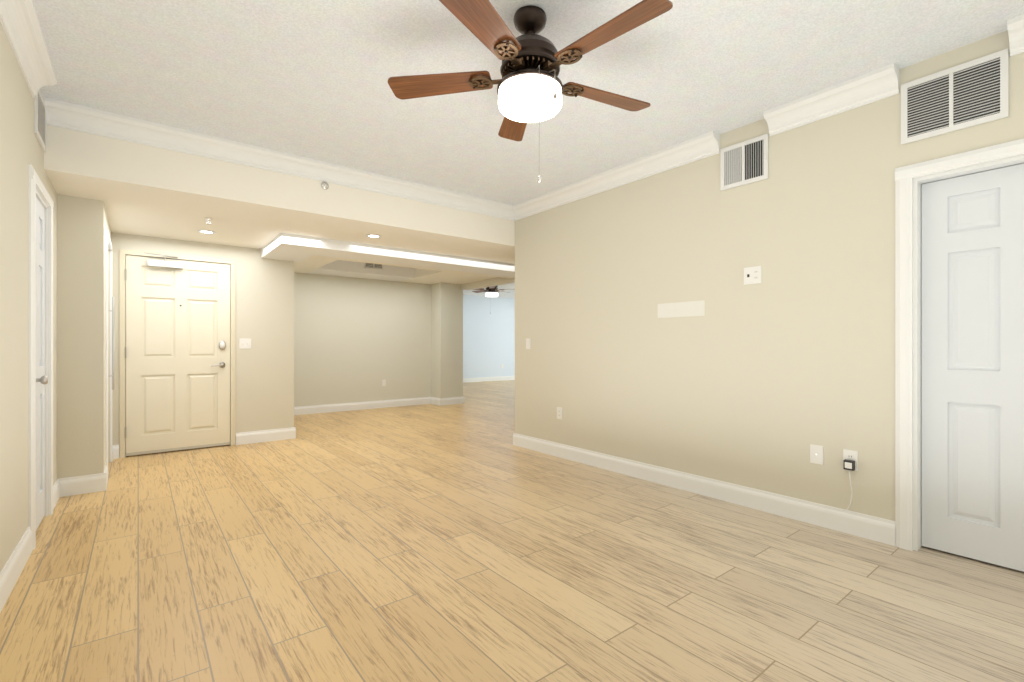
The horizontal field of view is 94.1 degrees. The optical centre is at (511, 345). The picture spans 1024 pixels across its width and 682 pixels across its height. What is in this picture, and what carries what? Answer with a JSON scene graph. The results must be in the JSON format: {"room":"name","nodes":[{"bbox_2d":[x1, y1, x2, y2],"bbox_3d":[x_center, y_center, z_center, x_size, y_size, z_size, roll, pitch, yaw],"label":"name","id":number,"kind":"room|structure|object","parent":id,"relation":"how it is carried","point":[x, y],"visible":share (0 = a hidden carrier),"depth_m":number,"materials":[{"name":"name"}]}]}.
{"room":"living room","nodes":[
{"label":"living room","id":0,"kind":"room"},
{"bbox_2d":[0,22,56,572],"bbox_3d":[-1.512,-0.210,1.070,0.120,2.660,6.150,0,0,-38],"label":"wall","id":1,"kind":"structure","parent":0,"point":[20,149],"depth_m":2.32,"materials":[{"name":"beige paint"}]},
{"bbox_2d":[0,526,32,612],"bbox_3d":[-1.155,1.052,0.724,0.016,0.135,4.765,0,0,-38],"label":"baseboard","id":2,"kind":"structure","parent":1,"relation":"attached to","point":[9,575],"depth_m":2.24,"materials":[{"name":"white wood"}]},
{"bbox_2d":[0,0,63,107],"bbox_3d":[-1.163,-1.472,0.803,0.100,0.135,4.900,0,0,-38],"label":"crown molding","id":3,"kind":"structure","parent":1,"relation":"attached to","point":[19,21],"depth_m":2.33,"materials":[{"name":"white wood"}]},
{"bbox_2d":[34,89,45,152],"bbox_3d":[-2.841,-1.365,2.874,0.013,0.290,0.350,0,0,-38],"label":"air vent","id":4,"kind":"object","parent":1,"relation":"in","point":[39,119],"visible":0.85,"depth_m":2.84,"materials":[{"name":"grey metal"}]},
{"bbox_2d":[28,164,53,549],"bbox_3d":[-2.907,0.065,2.867,0.142,2.110,0.770,0,0,-38],"label":"door frame","id":5,"kind":"structure","parent":1,"relation":"attached to","point":[37,188],"depth_m":2.65,"materials":[{"name":"white wood"}]},
{"bbox_2d":[36,197,47,529],"bbox_3d":[-2.865,0.107,2.901,0.101,2.001,0.578,0,0,-38],"label":"door","id":6,"kind":"structure","parent":1,"relation":"in","point":[41,379],"depth_m":3.00,"materials":[{"name":"white wood"}]},
{"bbox_2d":[53,478,63,509],"bbox_3d":[-3.228,1.052,3.368,0.016,0.135,0.415,0,0,-38],"label":"baseboard","id":7,"kind":"structure","parent":1,"relation":"attached to","point":[58,488],"depth_m":3.45,"materials":[{"name":"white wood"}]},
{"bbox_2d":[57,194,110,478],"bbox_3d":[-3.745,0.000,4.128,0.380,2.240,1.420,0,0,-38],"label":"wall","id":8,"kind":"structure","parent":0,"point":[82,224],"depth_m":3.61,"materials":[{"name":"beige paint"}]},
{"bbox_2d":[100,465,107,490],"bbox_3d":[-3.236,1.052,3.800,0.016,0.135,0.306,0,0,-38],"label":"baseboard","id":9,"kind":"structure","parent":8,"relation":"attached to","point":[103,476],"depth_m":3.68,"materials":[{"name":"white wood"}]},
{"bbox_2d":[106,228,111,467],"bbox_3d":[-3.609,0.077,4.274,0.014,2.085,0.880,0,0,-38],"label":"trim","id":10,"kind":"structure","parent":8,"relation":"attached to","point":[108,240],"depth_m":3.93,"materials":[{"name":"white wood"}]},
{"bbox_2d":[108,297,113,389],"bbox_3d":[-3.619,0.099,4.266,0.109,2.019,0.772,0,0,-38],"label":"closet door","id":11,"kind":"structure","parent":8,"relation":"in","point":[112,310],"depth_m":4.11,"materials":[{"name":"white wood"}]},
{"bbox_2d":[111,232,293,457],"bbox_3d":[-3.332,0.000,5.279,1.690,2.240,0.120,0,0,-38],"label":"wall","id":12,"kind":"structure","parent":0,"point":[264,323],"depth_m":5.49,"materials":[{"name":"beige paint"}]},
{"bbox_2d":[125,253,229,455],"bbox_3d":[-3.500,0.085,5.037,0.914,2.045,0.150,0,0,-38],"label":"entry door","id":13,"kind":"structure","parent":12,"relation":"in","point":[177,352],"depth_m":5.04,"materials":[{"name":"beige wood"}]},
{"bbox_2d":[120,249,234,457],"bbox_3d":[-3.547,0.080,5.103,1.005,2.080,0.132,0,0,-38],"label":"trim","id":14,"kind":"structure","parent":12,"relation":"attached to","point":[123,253],"depth_m":4.86,"materials":[{"name":"beige wood"}]},
{"bbox_2d":[239,339,250,348],"bbox_3d":[-3.034,-0.022,5.426,0.120,0.115,0.016,0,0,-38],"label":"light switch","id":15,"kind":"object","parent":12,"relation":"attached to","point":[244,343],"visible":1,"depth_m":5.42,"materials":[{"name":"white plastic"}]},
{"bbox_2d":[236,427,291,444],"bbox_3d":[-2.879,1.052,5.548,0.585,0.135,0.016,0,0,-38],"label":"baseboard","id":16,"kind":"structure","parent":12,"relation":"attached to","point":[283,433],"depth_m":5.53,"materials":[{"name":"white wood"}]},
{"bbox_2d":[292,427,295,438],"bbox_3d":[-3.242,1.052,6.546,0.016,0.135,2.036,0,0,-38],"label":"baseboard","id":17,"kind":"structure","parent":12,"relation":"attached to","point":[293,428],"depth_m":5.74,"materials":[{"name":"white wood"}]},
{"bbox_2d":[44,125,514,278],"bbox_3d":[-1.500,-1.390,5.502,5.770,0.540,2.090,0,0,-38],"label":"ceiling","id":18,"kind":"structure","parent":0,"point":[143,190],"depth_m":4.04,"materials":[{"name":"white paint"}]},
{"bbox_2d":[198,230,214,233],"bbox_3d":[-3.001,-1.116,4.687,0.150,0.006,0.150,0,0,-38],"label":"recessed light","id":19,"kind":"object","parent":18,"relation":"in","point":[206,232],"visible":0.98,"depth_m":4.69,"materials":[{"name":"white"}]},
{"bbox_2d":[45,102,515,220],"bbox_3d":[-1.438,-1.472,4.159,3.810,0.135,0.100,0,0,-38],"label":"crown molding","id":20,"kind":"structure","parent":18,"relation":"attached to","point":[75,117],"depth_m":3.70,"materials":[{"name":"white wood"}]},
{"bbox_2d":[321,180,328,189],"bbox_3d":[-1.599,-1.375,4.081,0.064,0.075,0.047,0,0,-38],"label":"sprinkler","id":21,"kind":"structure","parent":18,"relation":"attached to","point":[325,185],"depth_m":4.08,"materials":[{"name":"silver metal"}]},
{"bbox_2d":[366,234,380,237],"bbox_3d":[-1.413,-1.116,4.865,0.150,0.006,0.150,0,0,-38],"label":"recessed light","id":22,"kind":"object","parent":18,"relation":"in","point":[373,236],"visible":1,"depth_m":4.87,"materials":[{"name":"white"}]},
{"bbox_2d":[261,233,514,277],"bbox_3d":[-1.111,-1.067,6.296,3.780,0.105,1.020,0,0,-38],"label":"ceiling panel","id":23,"kind":"object","parent":18,"relation":"attached to","point":[290,247],"visible":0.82,"depth_m":5.46,"materials":[{"name":"white paint"}]},
{"bbox_2d":[294,272,430,406],"bbox_3d":[-2.811,-0.030,8.293,3.090,2.300,0.120,0,0,-38],"label":"wall","id":24,"kind":"structure","parent":0,"point":[358,339],"depth_m":8.33,"materials":[{"name":"beige paint"}]},
{"bbox_2d":[294,397,431,414],"bbox_3d":[-2.722,1.052,8.276,2.970,0.135,0.016,0,0,-38],"label":"baseboard","id":25,"kind":"structure","parent":24,"relation":"attached to","point":[301,410],"depth_m":8.31,"materials":[{"name":"white wood"}]},
{"bbox_2d":[432,397,439,405],"bbox_3d":[-1.453,1.052,9.052,0.016,0.135,0.300,0,0,-38],"label":"baseboard","id":26,"kind":"structure","parent":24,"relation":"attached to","point":[435,400],"depth_m":9.02,"materials":[{"name":"white"}]},
{"bbox_2d":[294,257,497,283],"bbox_3d":[-1.998,-1.420,7.735,3.800,0.480,2.040,0,0,-38],"label":"ceiling","id":27,"kind":"structure","parent":0,"point":[322,266],"depth_m":7.98,"materials":[{"name":"white paint"}]},
{"bbox_2d":[364,263,382,269],"bbox_3d":[-2.278,-1.337,7.864,0.320,0.145,0.010,0,0,-38],"label":"air vent","id":28,"kind":"object","parent":27,"relation":"attached to","point":[373,266],"visible":0.6,"depth_m":7.86,"materials":[{"name":"grey"}]},
{"bbox_2d":[431,283,462,397],"bbox_3d":[-1.290,-0.030,9.262,0.500,2.300,0.470,0,0,-38],"label":"column","id":29,"kind":"structure","parent":0,"point":[446,340],"depth_m":9.07,"materials":[{"name":"beige paint"}]},
{"bbox_2d":[461,277,514,289],"bbox_3d":[-0.217,-1.135,8.363,0.180,0.110,2.270,0,0,-38],"label":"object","id":30,"kind":"structure","parent":0,"point":[484,283],"depth_m":8.57,"materials":[{"name":"beige paint"}]},
{"bbox_2d":[463,295,514,377],"bbox_3d":[-1.092,-0.210,14.787,6.870,2.660,0.120,0,0,-38],"label":"wall","id":31,"kind":"structure","parent":0,"point":[488,344],"depth_m":14.99,"materials":[{"name":"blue paint"}]},
{"bbox_2d":[463,376,514,382],"bbox_3d":[-1.050,1.052,14.733,6.630,0.135,0.016,0,0,-38],"label":"baseboard","id":32,"kind":"structure","parent":31,"relation":"attached to","point":[479,379],"depth_m":14.92,"materials":[{"name":"white wood"}]},
{"bbox_2d":[463,283,514,298],"bbox_3d":[1.566,-1.600,11.616,6.600,0.120,8.550,0,0,-38],"label":"ceiling","id":33,"kind":"structure","parent":0,"point":[510,287],"depth_m":13.83,"materials":[{"name":"white paint"}]},
{"bbox_2d":[472,285,508,313],"bbox_3d":[-0.487,-1.121,10.757,1.330,0.836,1.281,0,0,-38],"label":"ceiling fan","id":34,"kind":"object","parent":33,"relation":"hanging from","point":[492,291],"visible":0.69,"depth_m":10.63,"materials":[{"name":"brown metal"}]},
{"bbox_2d":[0,380,1023,681],"bbox_3d":[0.873,1.170,7.801,13.400,0.100,14.400,0,0,-38],"label":"floor","id":35,"kind":"structure","parent":0,"point":[466,540],"depth_m":2.28,"materials":[{"name":"brown wood"}]},
{"bbox_2d":[440,396,463,405],"bbox_3d":[-1.140,1.052,9.071,0.532,0.135,0.016,0,0,-38],"label":"baseboard","id":36,"kind":"structure","parent":35,"relation":"on","point":[452,400],"depth_m":9.07,"materials":[{"name":"white wood"}]},
{"bbox_2d":[33,0,1023,204],"bbox_3d":[0.232,-1.600,2.030,4.210,0.120,5.510,0,0,-38],"label":"ceiling","id":37,"kind":"structure","parent":0,"point":[306,78],"depth_m":2.65,"materials":[{"name":"white paint"}]},
{"bbox_2d":[388,0,672,182],"bbox_3d":[0.119,-1.121,2.211,1.323,0.836,1.304,0,0,-38],"label":"ceiling fan","id":38,"kind":"object","parent":37,"relation":"hanging from","point":[531,88],"visible":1,"depth_m":2.12,"materials":[{"name":"brown wood"}]},
{"bbox_2d":[515,30,1023,520],"bbox_3d":[1.789,-0.210,3.252,0.152,2.660,5.510,0,0,-38],"label":"wall","id":39,"kind":"structure","parent":0,"point":[776,372],"depth_m":3.34,"materials":[{"name":"beige paint"}]},
{"bbox_2d":[526,338,530,348],"bbox_3d":[0.175,-0.020,5.182,0.009,0.116,0.072,0,0,-38],"label":"rocker light switch","id":40,"kind":"object","parent":39,"relation":"attached to","point":[528,343],"visible":1,"depth_m":5.17,"materials":[{"name":"white plastic"}]},
{"bbox_2d":[557,407,561,418],"bbox_3d":[0.478,0.680,4.797,0.008,0.116,0.072,0,0,-38],"label":"electrical outlet","id":41,"kind":"object","parent":39,"relation":"attached to","point":[559,412],"visible":1,"depth_m":4.79,"materials":[{"name":"white plastic"}]},
{"bbox_2d":[512,131,719,219],"bbox_3d":[0.772,-1.472,4.348,0.100,0.135,2.290,0,0,-38],"label":"crown molding","id":42,"kind":"structure","parent":39,"relation":"attached to","point":[705,145],"depth_m":4.08,"materials":[{"name":"white wood"}]},
{"bbox_2d":[513,433,894,545],"bbox_3d":[1.079,1.052,4.023,0.016,0.135,3.451,0,0,-38],"label":"baseboard","id":43,"kind":"structure","parent":39,"relation":"attached to","point":[877,529],"depth_m":3.37,"materials":[{"name":"white wood"}]},
{"bbox_2d":[720,133,768,190],"bbox_3d":[1.618,-1.275,3.333,0.018,0.300,0.330,0,0,-38],"label":"air vent","id":44,"kind":"object","parent":39,"relation":"in","point":[744,163],"visible":1,"depth_m":3.33,"materials":[{"name":"grey metal"}]},
{"bbox_2d":[744,266,761,284],"bbox_3d":[1.659,-0.485,3.290,0.008,0.118,0.118,0,0,-38],"label":"outlet","id":45,"kind":"object","parent":39,"relation":"attached to","point":[752,275],"visible":1,"depth_m":3.28,"materials":[{"name":"white plastic"}]},
{"bbox_2d":[810,444,822,464],"bbox_3d":[1.903,0.680,2.979,0.008,0.116,0.072,0,0,-38],"label":"outlet","id":46,"kind":"object","parent":39,"relation":"attached to","point":[816,454],"visible":1,"depth_m":2.98,"materials":[{"name":"white plastic"}]},
{"bbox_2d":[763,63,898,135],"bbox_3d":[1.907,-1.472,2.900,0.100,0.135,0.690,0,0,-38],"label":"crown molding","id":47,"kind":"structure","parent":39,"relation":"attached to","point":[881,83],"depth_m":2.86,"materials":[{"name":"white wood"}]},
{"bbox_2d":[843,449,857,509],"bbox_3d":[2.001,0.803,2.827,0.042,0.362,0.072,0,0,-38],"label":"plug","id":48,"kind":"object","parent":39,"relation":"attached to","point":[850,459],"visible":1,"depth_m":2.82,"materials":[{"name":"white plastic"}]},
{"bbox_2d":[901,48,1008,144],"bbox_3d":[2.288,-1.280,2.483,0.013,0.330,0.415,0,0,-38],"label":"air vent","id":49,"kind":"object","parent":39,"relation":"in","point":[975,92],"visible":1,"depth_m":2.47,"materials":[{"name":"grey metal"}]},
{"bbox_2d":[895,138,1023,550],"bbox_3d":[2.481,0.065,2.352,0.172,2.110,0.910,0,0,-38],"label":"door frame","id":50,"kind":"structure","parent":39,"relation":"attached to","point":[910,179],"depth_m":2.61,"materials":[{"name":"white wood"}]},
{"bbox_2d":[921,163,1023,571],"bbox_3d":[2.475,0.107,2.348,0.107,2.001,0.718,0,0,-38],"label":"door","id":51,"kind":"structure","parent":39,"relation":"in","point":[972,366],"depth_m":2.48,"materials":[{"name":"white wood"}]},
{"bbox_2d":[1007,14,1023,56],"bbox_3d":[2.790,-1.472,1.774,0.100,0.135,1.310,0,0,-38],"label":"crown molding","id":52,"kind":"structure","parent":39,"relation":"attached to","point":[1015,26],"depth_m":2.27,"materials":[{"name":"white wood"}]}
]}

